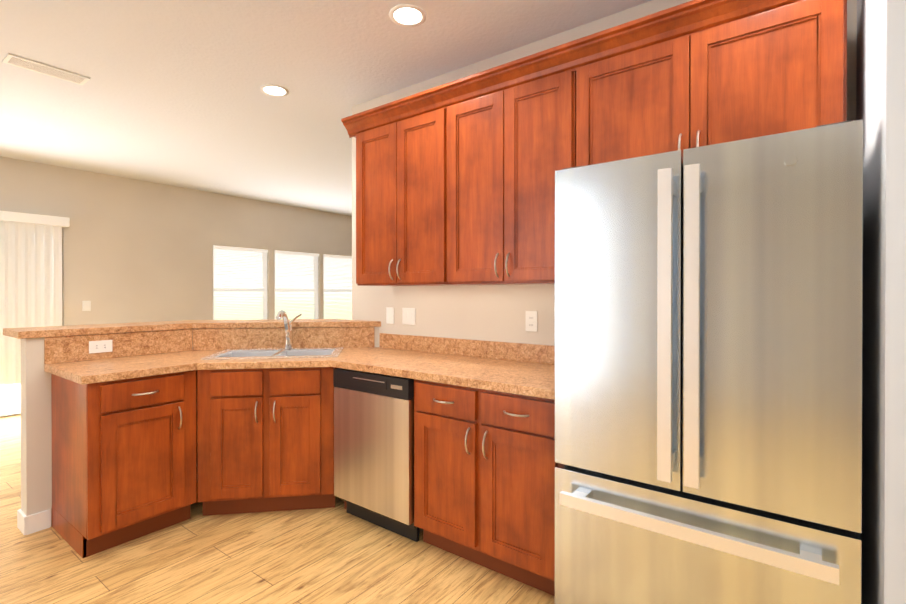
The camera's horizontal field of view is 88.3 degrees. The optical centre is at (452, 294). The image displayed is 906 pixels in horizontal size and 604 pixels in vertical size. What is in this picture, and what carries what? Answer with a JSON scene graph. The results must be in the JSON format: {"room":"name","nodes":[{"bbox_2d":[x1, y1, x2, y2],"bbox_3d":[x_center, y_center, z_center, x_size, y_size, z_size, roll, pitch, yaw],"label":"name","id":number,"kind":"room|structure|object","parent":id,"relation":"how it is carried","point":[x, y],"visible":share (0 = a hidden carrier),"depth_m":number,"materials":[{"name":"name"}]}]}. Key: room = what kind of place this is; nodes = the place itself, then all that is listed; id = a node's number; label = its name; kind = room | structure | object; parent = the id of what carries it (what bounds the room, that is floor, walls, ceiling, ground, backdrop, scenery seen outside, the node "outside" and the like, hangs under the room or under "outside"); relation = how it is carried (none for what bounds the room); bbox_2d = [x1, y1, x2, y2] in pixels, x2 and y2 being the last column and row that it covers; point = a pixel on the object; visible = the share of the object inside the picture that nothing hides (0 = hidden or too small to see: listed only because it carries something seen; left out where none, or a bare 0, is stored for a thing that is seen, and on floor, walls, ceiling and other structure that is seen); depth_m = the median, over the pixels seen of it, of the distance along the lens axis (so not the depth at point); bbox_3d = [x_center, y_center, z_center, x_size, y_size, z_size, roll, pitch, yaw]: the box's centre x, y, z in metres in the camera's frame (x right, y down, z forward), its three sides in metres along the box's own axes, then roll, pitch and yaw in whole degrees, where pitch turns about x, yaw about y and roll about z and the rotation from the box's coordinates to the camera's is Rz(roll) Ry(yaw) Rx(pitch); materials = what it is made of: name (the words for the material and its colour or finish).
{"room":"kitchen","nodes":[
{"label":"kitchen","id":0,"kind":"room"},
{"bbox_2d":[20,329,179,525],"bbox_3d":[-2.095,0.768,2.940,0.120,1.064,0.915,0,0,37],"label":"wall","id":1,"kind":"structure","parent":0,"point":[36,453],"depth_m":2.57,"materials":[{"name":"beige paint"}]},
{"bbox_2d":[17,509,50,530],"bbox_3d":[-2.161,1.250,2.951,0.037,0.100,0.879,0,0,37],"label":"baseboard","id":2,"kind":"structure","parent":1,"relation":"attached to","point":[33,523],"depth_m":2.57,"materials":[{"name":"white wood"}]},
{"bbox_2d":[3,319,380,338],"bbox_3d":[-1.572,0.214,3.055,1.278,0.039,1.798,0,0,37],"label":"countertop","id":3,"kind":"structure","parent":1,"relation":"on","point":[41,332],"depth_m":3.16,"materials":[{"name":"stone"}]},
{"bbox_2d":[0,156,351,325],"bbox_3d":[-4.009,-0.083,5.991,0.160,2.740,12.000,0,0,37],"label":"wall","id":4,"kind":"structure","parent":0,"point":[134,251],"depth_m":5.99,"materials":[{"name":"beige paint"}]},
{"bbox_2d":[0,227,34,416],"bbox_3d":[-5.030,0.274,4.621,0.060,2.043,1.817,0,0,37],"label":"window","id":5,"kind":"structure","parent":4,"relation":"in","point":[16,413],"depth_m":5.01,"materials":[{"name":"white glass"}]},
{"bbox_2d":[0,211,69,415],"bbox_3d":[-4.941,0.196,4.522,0.099,2.125,1.932,0,0,37],"label":"vertical blinds","id":6,"kind":"object","parent":4,"relation":"attached to","point":[30,281],"visible":0.77,"depth_m":4.99,"materials":[{"name":"white plastic"}]},
{"bbox_2d":[82,301,90,310],"bbox_3d":[-4.293,0.130,5.468,0.009,0.120,0.080,0,0,37],"label":"light switch","id":7,"kind":"object","parent":4,"relation":"attached to","point":[86,305],"visible":1,"depth_m":5.46,"materials":[{"name":"white plastic"}]},
{"bbox_2d":[213,245,267,319],"bbox_3d":[-3.192,-0.061,7.022,0.140,1.288,0.910,0,0,37],"label":"window","id":8,"kind":"structure","parent":4,"relation":"in","point":[240,278],"depth_m":7.00,"materials":[{"name":"white glass"}]},
{"bbox_2d":[275,250,318,318],"bbox_3d":[-2.613,-0.065,7.801,0.140,1.288,0.910,0,0,37],"label":"window","id":9,"kind":"structure","parent":4,"relation":"in","point":[296,284],"depth_m":7.79,"materials":[{"name":"white glass"}]},
{"bbox_2d":[323,254,351,319],"bbox_3d":[-2.046,-0.068,8.563,0.140,1.288,0.910,0,0,37],"label":"window","id":10,"kind":"structure","parent":4,"relation":"in","point":[337,283],"depth_m":8.48,"materials":[{"name":"white glass"}]},
{"bbox_2d":[0,414,554,603],"bbox_3d":[-0.496,1.323,3.382,12.200,0.050,12.000,0,0,37],"label":"floor","id":11,"kind":"structure","parent":0,"point":[337,554],"depth_m":2.25,"materials":[{"name":"brown wood"}]},
{"bbox_2d":[51,370,196,557],"bbox_3d":[-1.838,0.866,2.626,0.662,0.872,0.512,0,0,37],"label":"base cabinet","id":12,"kind":"object","parent":11,"relation":"on","point":[124,468],"visible":0.94,"depth_m":2.43,"materials":[{"name":"brown wood"}]},
{"bbox_2d":[44,350,327,384],"bbox_3d":[-1.504,0.406,2.657,1.160,0.039,1.020,0,0,37],"label":"countertop","id":13,"kind":"structure","parent":12,"relation":"on","point":[119,368],"depth_m":2.64,"materials":[{"name":"stone"}]},
{"bbox_2d":[201,347,343,359],"bbox_3d":[-1.133,0.472,3.047,0.788,0.195,0.470,0,0,-8],"label":"sink","id":14,"kind":"object","parent":13,"relation":"in","point":[275,353],"visible":0.35,"depth_m":3.16,"materials":[{"name":"silver metal"}]},
{"bbox_2d":[276,310,301,348],"bbox_3d":[-1.127,0.237,3.188,0.152,0.272,0.254,0,0,37],"label":"faucet","id":15,"kind":"object","parent":14,"relation":"on","point":[288,328],"visible":1,"depth_m":3.21,"materials":[{"name":"silver metal"}]},
{"bbox_2d":[197,367,334,515],"bbox_3d":[-1.125,0.864,2.992,0.759,0.871,0.655,0,0,-8],"label":"base cabinet","id":16,"kind":"object","parent":11,"relation":"on","point":[265,439],"visible":0.96,"depth_m":2.71,"materials":[{"name":"brown wood"}]},
{"bbox_2d":[333,368,418,541],"bbox_3d":[-0.281,0.867,2.798,0.588,0.868,0.618,0,0,37],"label":"dishwasher","id":17,"kind":"object","parent":11,"relation":"on","point":[373,448],"visible":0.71,"depth_m":2.53,"materials":[{"name":"silver metal"}]},
{"bbox_2d":[414,379,559,595],"bbox_3d":[0.301,0.867,2.391,0.816,0.872,0.626,0,0,37],"label":"base cabinet","id":18,"kind":"object","parent":11,"relation":"on","point":[485,464],"depth_m":2.11,"materials":[{"name":"brown wood"}]},
{"bbox_2d":[328,347,554,399],"bbox_3d":[-0.423,0.405,2.905,2.598,0.039,0.668,0,0,37],"label":"countertop","id":19,"kind":"structure","parent":18,"relation":"on","point":[523,378],"depth_m":2.45,"materials":[{"name":"stone"}]},
{"bbox_2d":[555,120,862,603],"bbox_3d":[0.950,0.408,1.803,0.900,1.794,0.786,0,0,37],"label":"refrigerator","id":20,"kind":"object","parent":11,"relation":"on","point":[708,370],"visible":1,"depth_m":1.47,"materials":[{"name":"silver metal"}]},
{"bbox_2d":[192,327,378,481],"bbox_3d":[-1.161,0.767,3.315,0.870,1.064,0.900,0,0,37],"label":"wall","id":21,"kind":"structure","parent":0,"point":[376,329],"depth_m":3.24,"materials":[{"name":"beige paint"}]},
{"bbox_2d":[0,0,651,215],"bbox_3d":[0.146,-1.490,2.892,10.600,0.100,12.000,0,0,37],"label":"ceiling","id":22,"kind":"structure","parent":0,"point":[169,92],"depth_m":3.06,"materials":[{"name":"white paint"}]},
{"bbox_2d":[2,53,89,84],"bbox_3d":[-2.591,-1.435,2.985,0.160,0.008,0.400,0,0,37],"label":"ceiling vent","id":23,"kind":"object","parent":22,"relation":"in","point":[32,65],"visible":0.98,"depth_m":2.97,"materials":[{"name":"white"}]},
{"bbox_2d":[260,84,288,96],"bbox_3d":[-1.256,-1.437,3.288,0.190,0.006,0.190,0,0,37],"label":"recessed light","id":24,"kind":"object","parent":22,"relation":"in","point":[274,90],"visible":1,"depth_m":3.28,"materials":[{"name":"white"}]},
{"bbox_2d":[389,4,425,26],"bbox_3d":[-0.232,-1.434,2.401,0.190,0.006,0.190,0,0,37],"label":"recessed light","id":25,"kind":"object","parent":22,"relation":"in","point":[406,15],"visible":1,"depth_m":2.39,"materials":[{"name":"white"}]},
{"bbox_2d":[352,0,856,346],"bbox_3d":[1.849,-0.064,1.712,6.450,2.740,0.130,0,0,37],"label":"wall","id":26,"kind":"structure","parent":0,"point":[487,312],"depth_m":2.83,"materials":[{"name":"beige paint"}]},
{"bbox_2d":[44,327,554,364],"bbox_3d":[-0.728,0.312,2.495,2.598,0.148,1.688,0,0,37],"label":"backsplash","id":27,"kind":"structure","parent":26,"relation":"attached to","point":[62,349],"depth_m":3.08,"materials":[{"name":"stone"}]},
{"bbox_2d":[89,340,111,353],"bbox_3d":[-2.106,0.310,2.791,0.007,0.072,0.116,0,0,37],"label":"outlet","id":28,"kind":"object","parent":27,"relation":"attached to","point":[101,346],"visible":1,"depth_m":2.79,"materials":[{"name":"white plastic"}]},
{"bbox_2d":[386,307,393,323],"bbox_3d":[-0.451,0.149,3.337,0.072,0.116,0.008,0,0,37],"label":"switch plate","id":29,"kind":"object","parent":26,"relation":"attached to","point":[389,315],"visible":1,"depth_m":3.33,"materials":[{"name":"white plastic"}]},
{"bbox_2d":[402,308,415,324],"bbox_3d":[-0.306,0.149,3.230,0.118,0.116,0.008,0,0,37],"label":"switch plate","id":30,"kind":"object","parent":26,"relation":"attached to","point":[408,316],"visible":1,"depth_m":3.23,"materials":[{"name":"white plastic"}]},
{"bbox_2d":[526,311,536,331],"bbox_3d":[0.448,0.151,2.669,0.072,0.116,0.008,0,0,37],"label":"electrical outlet plate","id":31,"kind":"object","parent":26,"relation":"attached to","point":[531,320],"visible":1,"depth_m":2.67,"materials":[{"name":"white plastic"}]},
{"bbox_2d":[341,0,846,285],"bbox_3d":[0.404,-0.604,2.457,2.541,1.092,0.395,0,0,37],"label":"upper cabinet","id":32,"kind":"object","parent":26,"relation":"attached to","point":[455,182],"visible":0.85,"depth_m":2.23,"materials":[{"name":"brown wood"}]},
{"bbox_2d":[856,0,905,603],"bbox_3d":[2.670,-0.059,0.521,3.312,2.740,0.800,0,0,37],"label":"wall","id":33,"kind":"structure","parent":0,"point":[881,76],"depth_m":1.22,"materials":[{"name":"grey paint"}]}
]}

